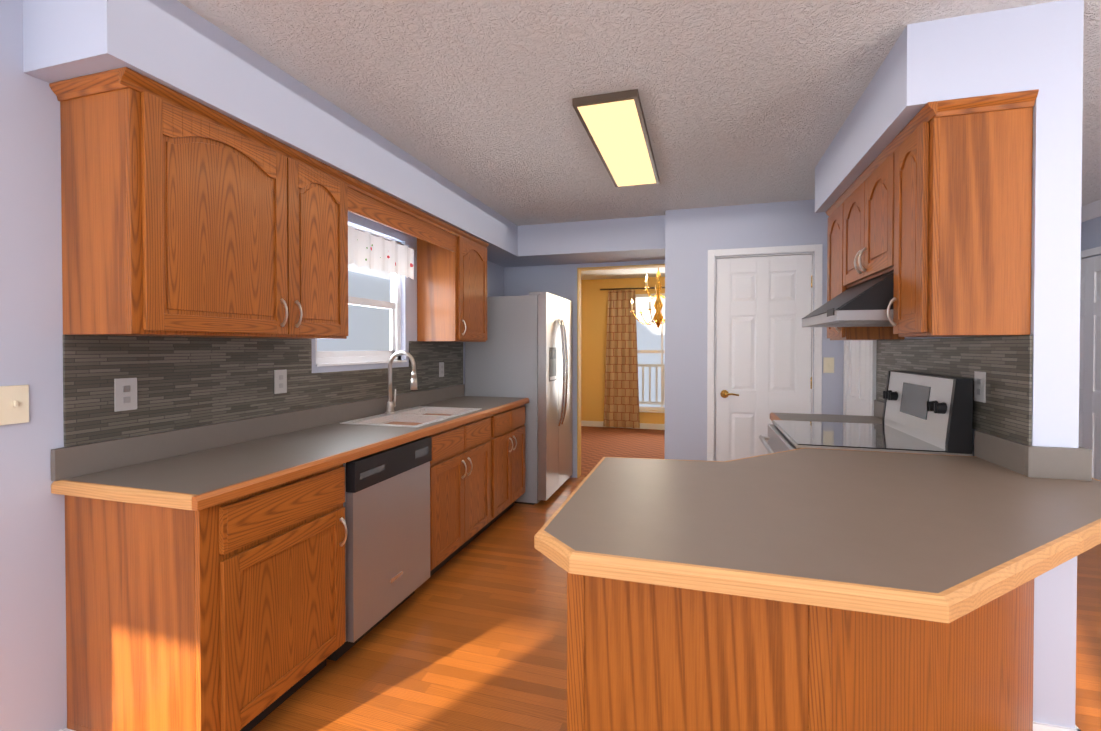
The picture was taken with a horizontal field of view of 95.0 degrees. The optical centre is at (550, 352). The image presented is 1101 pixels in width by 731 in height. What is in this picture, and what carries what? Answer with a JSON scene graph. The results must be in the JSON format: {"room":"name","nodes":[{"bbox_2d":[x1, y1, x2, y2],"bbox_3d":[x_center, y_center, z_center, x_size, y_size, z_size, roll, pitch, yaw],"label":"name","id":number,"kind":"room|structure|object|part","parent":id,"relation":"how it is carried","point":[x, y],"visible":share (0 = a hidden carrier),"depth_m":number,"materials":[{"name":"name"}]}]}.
{"room":"kitchen","nodes":[
{"label":"kitchen","id":0,"kind":"room"},
{"bbox_2d":[0,0,503,730],"bbox_3d":[-1.141,0.068,3.317,0.120,2.440,4.440,0,1,17],"label":"wall","id":1,"kind":"structure","parent":0,"point":[32,612],"depth_m":1.56,"materials":[{"name":"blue paint"}]},
{"bbox_2d":[0,385,28,424],"bbox_3d":[-1.610,0.157,1.489,0.016,0.115,0.115,0,1,17],"label":"double light switch","id":2,"kind":"object","parent":1,"relation":"attached to","point":[14,404],"visible":1,"depth_m":1.51,"materials":[{"name":"beige plastic"}]},
{"bbox_2d":[49,67,352,338],"bbox_3d":[-1.280,-0.460,2.048,0.328,0.793,0.980,0,1,17],"label":"upper cabinet","id":3,"kind":"object","parent":1,"relation":"attached to","point":[183,215],"depth_m":1.69,"materials":[{"name":"brown wood"}]},
{"bbox_2d":[51,384,464,482],"bbox_3d":[-1.165,0.342,2.985,0.020,0.100,2.895,0,1,17],"label":"backsplash","id":4,"kind":"structure","parent":1,"relation":"attached to","point":[83,459],"depth_m":2.07,"materials":[{"name":"grey laminate"}]},
{"bbox_2d":[63,335,462,446],"bbox_3d":[-1.166,0.108,3.001,0.008,0.363,2.860,0,1,17],"label":"tile backsplash","id":5,"kind":"structure","parent":1,"relation":"attached to","point":[184,382],"depth_m":2.08,"materials":[{"name":"tile"}]},
{"bbox_2d":[114,378,136,411],"bbox_3d":[-1.513,0.149,1.799,0.008,0.115,0.072,0,1,17],"label":"electrical outlet","id":6,"kind":"object","parent":5,"relation":"attached to","point":[125,394],"visible":1,"depth_m":1.79,"materials":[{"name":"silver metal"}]},
{"bbox_2d":[274,369,286,393],"bbox_3d":[-1.317,0.142,2.462,0.008,0.115,0.072,0,1,17],"label":"electrical outlet","id":7,"kind":"object","parent":5,"relation":"attached to","point":[280,381],"visible":1,"depth_m":2.46,"materials":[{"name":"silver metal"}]},
{"bbox_2d":[439,362,443,376],"bbox_3d":[-0.862,0.135,3.996,0.008,0.115,0.072,0,1,17],"label":"electrical outlet","id":8,"kind":"object","parent":5,"relation":"attached to","point":[441,369],"visible":1,"depth_m":3.99,"materials":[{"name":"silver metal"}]},
{"bbox_2d":[315,224,406,366],"bbox_3d":[-1.189,-0.349,3.128,0.131,0.841,0.860,0,1,17],"label":"kitchen window","id":9,"kind":"structure","parent":1,"relation":"in","point":[331,358],"depth_m":3.29,"materials":[{"name":"white paint"}]},
{"bbox_2d":[348,225,415,279],"bbox_3d":[-1.109,-0.623,3.101,0.024,0.226,1.020,0,1,17],"label":"curtain valance","id":10,"kind":"object","parent":9,"relation":"hanging from","point":[377,252],"visible":0.5,"depth_m":3.18,"materials":[{"name":"white fabric"}]},
{"bbox_2d":[413,227,488,341],"bbox_3d":[-0.739,-0.480,3.875,0.328,0.793,0.530,0,1,17],"label":"upper cabinet","id":11,"kind":"object","parent":1,"relation":"attached to","point":[451,262],"depth_m":3.64,"materials":[{"name":"brown wood"}]},
{"bbox_3d":[-1.041,-0.785,2.835,0.336,0.158,2.688,0,1,17],"label":"valance crown","id":12,"kind":"part","parent":11,"relation":"part of","materials":[{"name":"brown wood"}]},
{"bbox_2d":[23,0,535,266],"bbox_3d":[-0.873,-1.013,3.366,0.360,0.280,3.930,0,1,17],"label":"soffit","id":13,"kind":"structure","parent":0,"point":[177,46],"depth_m":1.82,"materials":[{"name":"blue paint"}]},
{"bbox_2d":[504,260,664,477],"bbox_3d":[0.335,0.048,5.132,1.920,2.440,0.120,0,1,17],"label":"wall","id":14,"kind":"structure","parent":0,"point":[559,280],"depth_m":5.13,"materials":[{"name":"blue paint"}]},
{"bbox_2d":[577,264,664,477],"bbox_3d":[0.723,0.208,5.020,0.911,2.121,0.126,0,1,17],"label":"trim","id":15,"kind":"structure","parent":14,"relation":"attached to","point":[579,270],"depth_m":5.09,"materials":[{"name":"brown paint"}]},
{"bbox_2d":[518,215,664,265],"bbox_3d":[0.419,-1.028,4.735,1.340,0.280,0.570,0,1,17],"label":"soffit","id":16,"kind":"structure","parent":0,"point":[617,240],"depth_m":4.50,"materials":[{"name":"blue paint"}]},
{"bbox_2d":[581,426,664,476],"bbox_3d":[1.046,1.299,6.771,10.000,0.100,3.520,0,1,17],"label":"floor","id":17,"kind":"structure","parent":0,"point":[598,444],"depth_m":6.84,"materials":[{"name":"carpet"}]},
{"bbox_2d":[581,277,664,423],"bbox_3d":[1.622,0.013,8.172,3.700,2.440,0.120,0,1,17],"label":"wall","id":18,"kind":"structure","parent":0,"point":[594,303],"depth_m":8.36,"materials":[{"name":"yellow paint"}]},
{"bbox_2d":[581,421,664,429],"bbox_3d":[1.603,1.189,8.122,3.500,0.090,0.012,0,1,17],"label":"baseboard","id":19,"kind":"structure","parent":18,"relation":"attached to","point":[583,423],"depth_m":8.16,"materials":[{"name":"white paint"}]},
{"bbox_2d":[635,293,664,412],"bbox_3d":[1.786,0.009,8.092,1.200,1.910,0.120,0,1,17],"label":"dining room window","id":20,"kind":"structure","parent":18,"relation":"in","point":[661,409],"depth_m":8.12,"materials":[{"name":"white paint"}]},
{"bbox_2d":[600,287,664,427],"bbox_3d":[1.748,0.089,7.984,1.950,2.251,0.040,0,1,17],"label":"curtain","id":21,"kind":"object","parent":20,"relation":"hanging from","point":[621,401],"visible":0.92,"depth_m":8.16,"materials":[{"name":"fabric"}]},
{"bbox_2d":[177,0,1100,279],"bbox_3d":[-0.102,-1.197,2.869,10.000,0.100,11.600,0,1,17],"label":"ceiling","id":22,"kind":"structure","parent":0,"point":[743,102],"depth_m":2.10,"materials":[{"name":"white paint"}]},
{"bbox_2d":[572,89,658,186],"bbox_3d":[0.409,-1.127,2.797,0.290,0.035,1.210,0,1,17],"label":"ceiling light panel","id":23,"kind":"object","parent":22,"relation":"attached to","point":[614,125],"visible":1,"depth_m":2.56,"materials":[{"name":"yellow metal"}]},
{"bbox_2d":[630,267,664,327],"bbox_3d":[1.390,-0.752,6.500,0.707,0.868,0.723,0,1,17],"label":"dining chandelier","id":24,"kind":"object","parent":22,"relation":"hanging from","point":[658,317],"visible":0.65,"depth_m":6.47,"materials":[{"name":"gold metal"}]},
{"bbox_2d":[250,476,1100,730],"bbox_3d":[-0.602,1.362,1.211,10.000,0.100,8.080,0,1,17],"label":"floor","id":25,"kind":"structure","parent":0,"point":[472,636],"depth_m":2.17,"materials":[{"name":"brown wood"}]},
{"bbox_2d":[55,455,354,730],"bbox_3d":[-1.201,0.875,1.852,0.598,0.860,0.620,0,1,17],"label":"base cabinet","id":26,"kind":"object","parent":25,"relation":"on","point":[205,575],"depth_m":1.59,"materials":[{"name":"brown wood"}]},
{"bbox_2d":[55,395,526,510],"bbox_3d":[-0.889,0.413,2.914,0.590,0.040,2.875,0,1,17],"label":"countertop","id":27,"kind":"structure","parent":26,"relation":"on","point":[193,478],"depth_m":1.86,"materials":[{"name":"grey laminate"}]},
{"bbox_2d":[327,436,431,660],"bbox_3d":[-0.982,0.866,2.444,0.564,0.840,0.616,0,1,17],"label":"dishwasher","id":28,"kind":"object","parent":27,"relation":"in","point":[386,504],"visible":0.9,"depth_m":2.28,"materials":[{"name":"grey metal"}]},
{"bbox_2d":[383,351,418,414],"bbox_3d":[-0.928,0.187,3.167,0.224,0.398,0.097,0,1,17],"label":"faucet","id":29,"kind":"object","parent":27,"relation":"on","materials":[{"name":"silver metal"}]},
{"bbox_2d":[343,407,482,457],"bbox_3d":[-0.817,0.484,3.121,0.484,0.194,0.825,0,1,17],"label":"sink","id":30,"kind":"object","parent":27,"relation":"in","point":[406,416],"depth_m":3.10,"materials":[{"name":"white ceramic"}]},
{"bbox_2d":[423,411,494,576],"bbox_3d":[-0.809,0.860,3.175,0.598,0.860,0.860,0,1,17],"label":"base cabinet","id":31,"kind":"object","parent":25,"relation":"on","point":[462,465],"depth_m":3.04,"materials":[{"name":"brown wood"}]},
{"bbox_2d":[495,399,528,520],"bbox_3d":[-0.585,0.851,3.932,0.598,0.860,0.720,0,1,17],"label":"base cabinet","id":32,"kind":"object","parent":25,"relation":"on","point":[509,421],"depth_m":3.82,"materials":[{"name":"brown wood"}]},
{"bbox_2d":[465,292,572,504],"bbox_3d":[-0.227,0.380,4.716,0.813,1.784,0.905,0,1,17],"label":"refrigerator","id":33,"kind":"object","parent":25,"relation":"on","point":[525,350],"visible":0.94,"depth_m":4.29,"materials":[{"name":"grey metal"}]},
{"bbox_2d":[567,572,1033,730],"bbox_3d":[0.855,0.877,1.624,1.366,0.860,1.121,0,1,17],"label":"base cabinet","id":34,"kind":"object","parent":25,"relation":"on","point":[643,655],"depth_m":1.22,"materials":[{"name":"brown wood"}]},
{"bbox_2d":[534,448,1100,635],"bbox_3d":[0.901,0.429,1.485,1.580,0.040,1.351,0,1,17],"label":"countertop","id":35,"kind":"structure","parent":34,"relation":"on","point":[956,541],"depth_m":1.21,"materials":[{"name":"grey laminate"}]},
{"bbox_2d":[774,413,881,423],"bbox_3d":[1.666,0.412,2.982,0.590,0.040,0.416,0,1,17],"label":"countertop","id":36,"kind":"structure","parent":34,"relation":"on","point":[777,416],"depth_m":2.99,"materials":[{"name":"grey laminate"}]},
{"bbox_2d":[759,370,972,455],"bbox_3d":[1.422,0.699,2.439,0.704,1.199,0.756,0,1,17],"label":"electric range","id":37,"kind":"object","parent":25,"relation":"on","point":[923,413],"visible":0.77,"depth_m":2.24,"materials":[{"name":"silver metal"}]},
{"bbox_2d":[665,199,843,460],"bbox_3d":[1.588,0.060,4.000,1.325,2.440,0.100,0,1,17],"label":"wall","id":38,"kind":"structure","parent":0,"point":[693,236],"depth_m":4.06,"materials":[{"name":"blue paint"}]},
{"bbox_2d":[716,254,811,460],"bbox_3d":[1.655,0.261,3.927,0.695,2.016,0.095,0,1,17],"label":"pantry door","id":39,"kind":"structure","parent":38,"relation":"in","point":[763,343],"depth_m":3.95,"materials":[{"name":"white paint"}]},
{"bbox_2d":[707,244,822,460],"bbox_3d":[1.664,0.232,3.969,0.824,2.097,0.120,0,1,17],"label":"door frame","id":40,"kind":"structure","parent":38,"relation":"attached to","point":[816,250],"depth_m":3.93,"materials":[{"name":"white paint"}]},
{"bbox_2d":[823,357,833,372],"bbox_3d":[2.091,0.096,3.788,0.072,0.116,0.016,0,1,17],"label":"light switch","id":41,"kind":"object","parent":38,"relation":"attached to","point":[828,364],"visible":1,"depth_m":3.79,"materials":[{"name":"beige plastic"}]},
{"bbox_2d":[815,4,1036,212],"bbox_3d":[1.616,-1.002,2.394,0.365,0.280,1.460,0,1,17],"label":"soffit","id":42,"kind":"structure","parent":0,"point":[965,56],"depth_m":1.73,"materials":[{"name":"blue paint"}]},
{"bbox_2d":[905,0,1083,727],"bbox_3d":[2.224,0.065,3.603,0.120,2.440,4.100,0,1,17],"label":"wall","id":43,"kind":"structure","parent":0,"point":[1056,215],"depth_m":1.64,"materials":[{"name":"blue paint"}]},
{"bbox_2d":[826,191,881,339],"bbox_3d":[1.787,-0.469,2.867,0.298,0.793,0.427,0,1,17],"label":"upper cabinet","id":44,"kind":"object","parent":43,"relation":"attached to","point":[834,232],"depth_m":2.89,"materials":[{"name":"brown wood"}]},
{"bbox_3d":[1.637,-0.837,2.371,0.306,0.045,1.456,0,1,17],"label":"crown","id":45,"kind":"part","parent":44,"relation":"part of","materials":[{"name":"brown wood"}]},
{"bbox_2d":[843,340,876,415],"bbox_3d":[2.090,0.238,3.425,0.030,2.097,0.654,0,1,17],"label":"hall door","id":46,"kind":"structure","parent":43,"relation":"in","point":[859,383],"depth_m":3.39,"materials":[{"name":"white paint"}]},
{"bbox_2d":[842,152,881,288],"bbox_3d":[1.638,-0.603,2.361,0.298,0.513,0.758,0,1,17],"label":"upper cabinet","id":47,"kind":"object","parent":43,"relation":"attached to","point":[862,200],"depth_m":2.41,"materials":[{"name":"brown wood"}]},
{"bbox_2d":[802,271,893,326],"bbox_3d":[1.535,-0.239,2.395,0.493,0.211,0.757,0,1,17],"label":"range hood","id":48,"kind":"object","parent":47,"relation":"attached to","point":[865,304],"visible":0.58,"depth_m":2.10,"materials":[{"name":"silver metal"}]},
{"bbox_2d":[876,335,1032,444],"bbox_3d":[1.791,0.115,2.376,0.008,0.363,1.499,0,1,17],"label":"tile backsplash","id":49,"kind":"structure","parent":43,"relation":"attached to","point":[1005,363],"depth_m":1.90,"materials":[{"name":"tile"}]},
{"bbox_2d":[974,371,985,402],"bbox_3d":[1.653,0.132,1.943,0.008,0.116,0.072,0,1,17],"label":"electrical outlet","id":50,"kind":"object","parent":49,"relation":"attached to","point":[979,386],"visible":1,"depth_m":1.93,"materials":[{"name":"white plastic"}]},
{"bbox_2d":[882,89,1038,339],"bbox_3d":[1.496,-0.458,1.882,0.298,0.793,0.375,0,1,17],"label":"upper cabinet","id":51,"kind":"object","parent":43,"relation":"attached to","point":[931,207],"depth_m":1.71,"materials":[{"name":"brown wood"}]},
{"bbox_2d":[874,400,1089,479],"bbox_3d":[1.854,0.349,2.358,0.164,0.100,1.503,0,1,17],"label":"backsplash","id":52,"kind":"structure","parent":43,"relation":"attached to","point":[1016,456],"depth_m":1.66,"materials":[{"name":"grey laminate"}]},
{"bbox_2d":[1033,721,1080,730],"bbox_3d":[2.258,1.240,3.547,0.037,0.090,4.012,0,1,17],"label":"baseboard","id":53,"kind":"structure","parent":43,"relation":"attached to","point":[1035,725],"depth_m":1.64,"materials":[{"name":"white paint"}]},
{"bbox_2d":[1081,216,1100,259],"bbox_3d":[3.369,0.098,0.656,0.120,2.440,9.300,0,1,17],"label":"wall","id":54,"kind":"structure","parent":0,"point":[1091,234],"depth_m":4.01,"materials":[{"name":"blue paint"}]},
{"bbox_2d":[1079,246,1100,480],"bbox_3d":[4.257,0.230,4.014,0.080,2.100,0.880,0,1,17],"label":"room door","id":55,"kind":"structure","parent":54,"relation":"in","point":[1090,372],"depth_m":3.98,"materials":[{"name":"white paint"}]},
{"bbox_2d":[1081,200,1100,222],"bbox_3d":[3.244,-1.071,0.575,0.080,0.100,9.100,0,1,17],"label":"crown molding","id":56,"kind":"structure","parent":54,"relation":"attached to","point":[1090,211],"depth_m":3.96,"materials":[{"name":"white paint"}]},
{"label":"outside","id":57,"kind":"structure","parent":0,"visible":0},
{"bbox_2d":[638,364,664,404],"bbox_3d":[2.318,0.595,9.296,5.000,0.750,0.060,0,1,17],"label":"deck railing","id":58,"kind":"object","parent":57,"point":[656,402],"visible":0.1,"depth_m":9.39,"materials":[{"name":"white paint"}]},
{"bbox_3d":[2.988,1.490,9.807,12.000,0.050,3.400,0,1,17],"label":"snow","id":59,"kind":"object","parent":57,"visible":0},
{"bbox_2d":[317,263,389,350],"bbox_3d":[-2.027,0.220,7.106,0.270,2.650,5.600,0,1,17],"label":"window pane","id":60,"kind":"structure","parent":59,"relation":"on","point":[368,328],"depth_m":6.09,"materials":[{"name":"clear glass"}]},
{"bbox_2d":[636,297,664,406],"bbox_3d":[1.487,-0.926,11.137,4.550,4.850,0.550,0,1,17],"label":"house","id":61,"kind":"structure","parent":59,"relation":"on","point":[648,337],"depth_m":10.78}
]}

